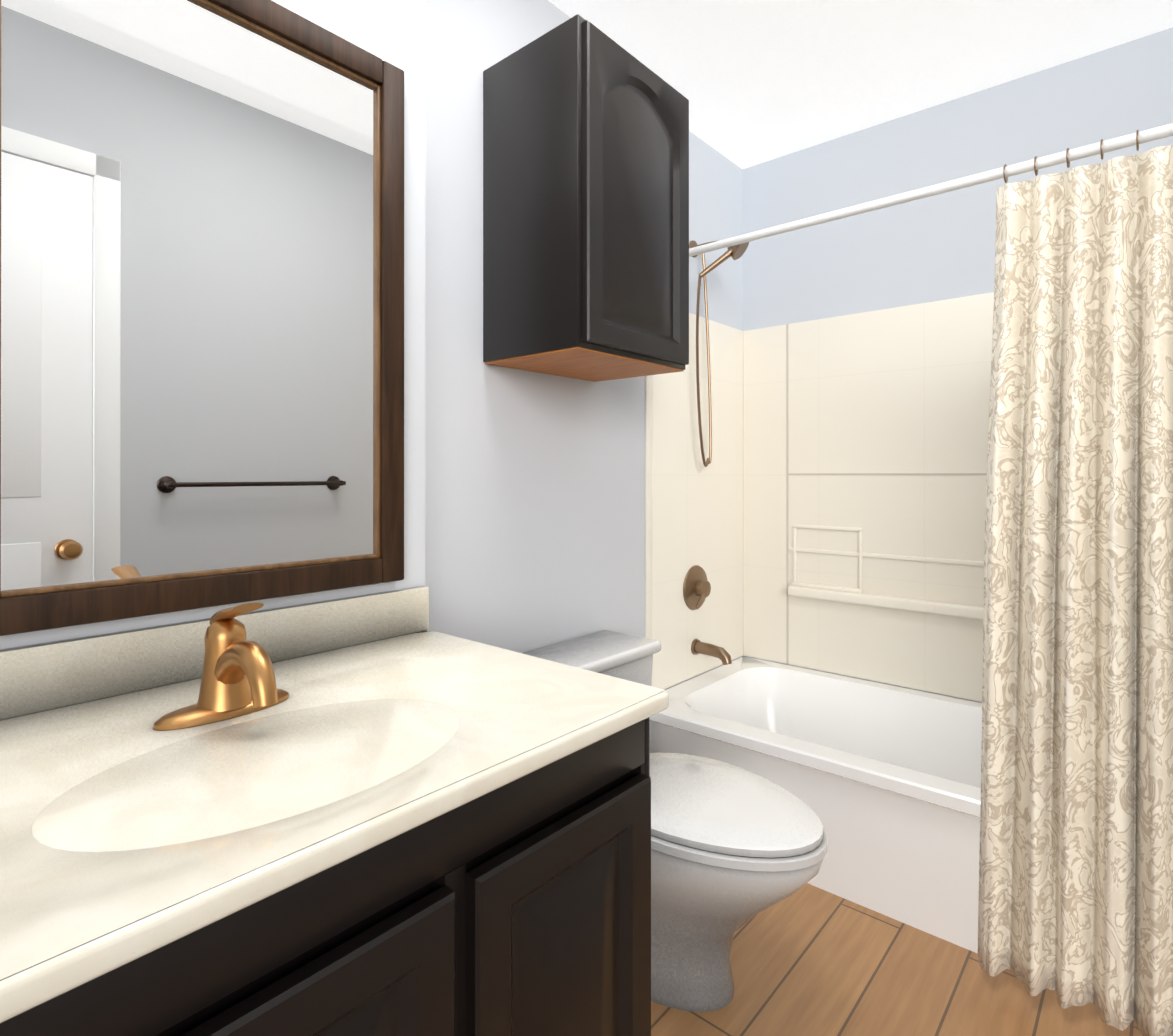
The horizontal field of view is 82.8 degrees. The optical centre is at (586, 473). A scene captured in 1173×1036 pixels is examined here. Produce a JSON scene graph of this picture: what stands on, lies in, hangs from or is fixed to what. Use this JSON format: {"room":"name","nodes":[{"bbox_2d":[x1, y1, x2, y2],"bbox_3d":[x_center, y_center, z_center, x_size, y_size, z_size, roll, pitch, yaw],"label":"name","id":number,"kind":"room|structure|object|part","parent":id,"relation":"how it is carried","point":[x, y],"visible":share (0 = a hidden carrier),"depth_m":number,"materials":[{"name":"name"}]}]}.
{"room":"bathroom","nodes":[
{"label":"bathroom","id":0,"kind":"room"},
{"bbox_2d":[0,0,424,648],"bbox_3d":[-0.962,-0.076,0.853,0.370,2.440,1.540,0,0,41],"label":"wall","id":1,"kind":"structure","parent":0,"point":[392,32],"depth_m":1.28,"materials":[{"name":"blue paint"}]},
{"bbox_2d":[0,0,403,635],"bbox_3d":[-0.555,-0.278,1.019,0.027,0.955,0.625,0,0,41],"label":"framed mirror","id":2,"kind":"object","parent":1,"relation":"attached to","point":[200,302],"visible":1,"depth_m":0.99,"materials":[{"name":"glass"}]},
{"bbox_2d":[425,0,644,652],"bbox_3d":[-0.195,-0.074,1.869,0.200,2.440,1.000,0,0,41],"label":"wall","id":3,"kind":"structure","parent":0,"point":[534,510],"depth_m":1.68,"materials":[{"name":"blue paint"}]},
{"bbox_2d":[483,14,688,381],"bbox_3d":[0.011,-0.632,1.698,0.334,0.724,0.430,0,0,41],"label":"upper cabinet","id":4,"kind":"object","parent":3,"relation":"attached to","point":[585,199],"visible":1,"depth_m":1.54,"materials":[{"name":"black wood"}]},
{"bbox_2d":[664,131,742,689],"bbox_3d":[0.399,-0.073,2.615,0.120,2.440,0.906,0,0,41],"label":"wall","id":5,"kind":"structure","parent":0,"point":[715,195],"depth_m":2.66,"materials":[{"name":"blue paint"}]},
{"bbox_2d":[683,240,748,664],"bbox_3d":[0.487,-0.092,2.450,0.226,1.586,0.184,0,0,41],"label":"fittings","id":6,"kind":"object","parent":5,"relation":"attached to","point":[696,588],"visible":0.83,"depth_m":2.47,"materials":[{"name":"brown metal"}]},
{"bbox_2d":[548,0,1172,168],"bbox_3d":[0.217,-1.335,1.094,1.840,0.080,3.446,0,0,41],"label":"ceiling","id":7,"kind":"structure","parent":0,"point":[754,82],"depth_m":2.04,"materials":[{"name":"white paint"}]},
{"bbox_2d":[651,883,1143,1035],"bbox_3d":[0.217,1.185,1.090,1.840,0.080,3.446,0,0,41],"label":"floor","id":8,"kind":"structure","parent":0,"point":[806,959],"depth_m":1.48,"materials":[{"name":"wood"}]},
{"bbox_2d":[0,586,668,1035],"bbox_3d":[-0.497,0.681,0.663,0.579,0.925,1.208,0,0,41],"label":"bathroom vanity","id":9,"kind":"object","parent":8,"relation":"on","point":[520,906],"depth_m":0.69,"materials":[{"name":"black"}]},
{"bbox_2d":[154,602,288,729],"bbox_3d":[-0.425,0.230,0.820,0.162,0.147,0.160,0,0,41],"label":"faucet","id":10,"kind":"object","parent":9,"relation":"on","point":[238,677],"visible":1,"depth_m":0.82,"materials":[{"name":"brown metal"}]},
{"bbox_3d":[-0.497,0.335,0.663,0.578,0.232,1.208,0,0,41],"label":"bathroom vanity top","id":11,"kind":"part","parent":9,"relation":"part of","materials":[{"name":"beige stone"}]},
{"bbox_2d":[522,630,826,1011],"bbox_3d":[0.179,0.804,1.556,0.760,0.682,0.490,0,0,41],"label":"toilet","id":12,"kind":"object","parent":8,"relation":"on","point":[734,848],"visible":0.4,"depth_m":1.40,"materials":[{"name":"ceramic"}]},
{"bbox_2d":[650,656,981,953],"bbox_3d":[1.009,0.959,2.003,1.594,0.375,0.783,0,0,41],"label":"bathtub","id":13,"kind":"object","parent":8,"relation":"on","point":[882,781],"visible":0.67,"depth_m":1.91,"materials":[{"name":"white ceramic"}]},
{"bbox_2d":[742,27,1172,702],"bbox_3d":[1.352,-0.073,2.309,1.720,2.440,0.120,0,0,41],"label":"wall","id":14,"kind":"structure","parent":0,"point":[932,249],"depth_m":2.36,"materials":[{"name":"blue paint"}]},
{"bbox_2d":[645,292,993,701],"bbox_3d":[1.000,0.083,1.994,1.598,1.373,0.815,0,0,41],"label":"tub surround","id":15,"kind":"object","parent":14,"relation":"attached to","point":[824,510],"visible":0.65,"depth_m":2.48,"materials":[{"name":"beige plastic"}]},
{"bbox_3d":[0.828,-0.076,0.483,0.120,2.440,3.326,0,0,41],"label":"wall","id":16,"kind":"structure","parent":0,"visible":0},
{"bbox_2d":[689,123,1172,256],"bbox_3d":[0.786,-0.711,1.749,1.598,0.060,0.060,0,0,41],"label":"shower rod","id":17,"kind":"object","parent":16,"relation":"attached to","point":[1144,136],"visible":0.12,"depth_m":1.64,"materials":[{"name":"white metal"}]},
{"bbox_2d":[1003,129,1138,182],"bbox_3d":[1.171,-0.708,1.415,0.483,0.043,0.043,0,0,41],"label":"curtain rings","id":18,"kind":"object","parent":17,"relation":"hanging from","point":[1068,162],"visible":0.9,"depth_m":1.48,"materials":[{"name":"brown metal"}]},
{"bbox_2d":[978,145,1172,1035],"bbox_3d":[1.115,0.213,1.365,0.547,1.793,0.172,0,0,41],"label":"shower curtain","id":19,"kind":"object","parent":18,"relation":"hanging from","point":[1075,906],"visible":1,"depth_m":1.40,"materials":[{"name":"fabric"}]}
]}

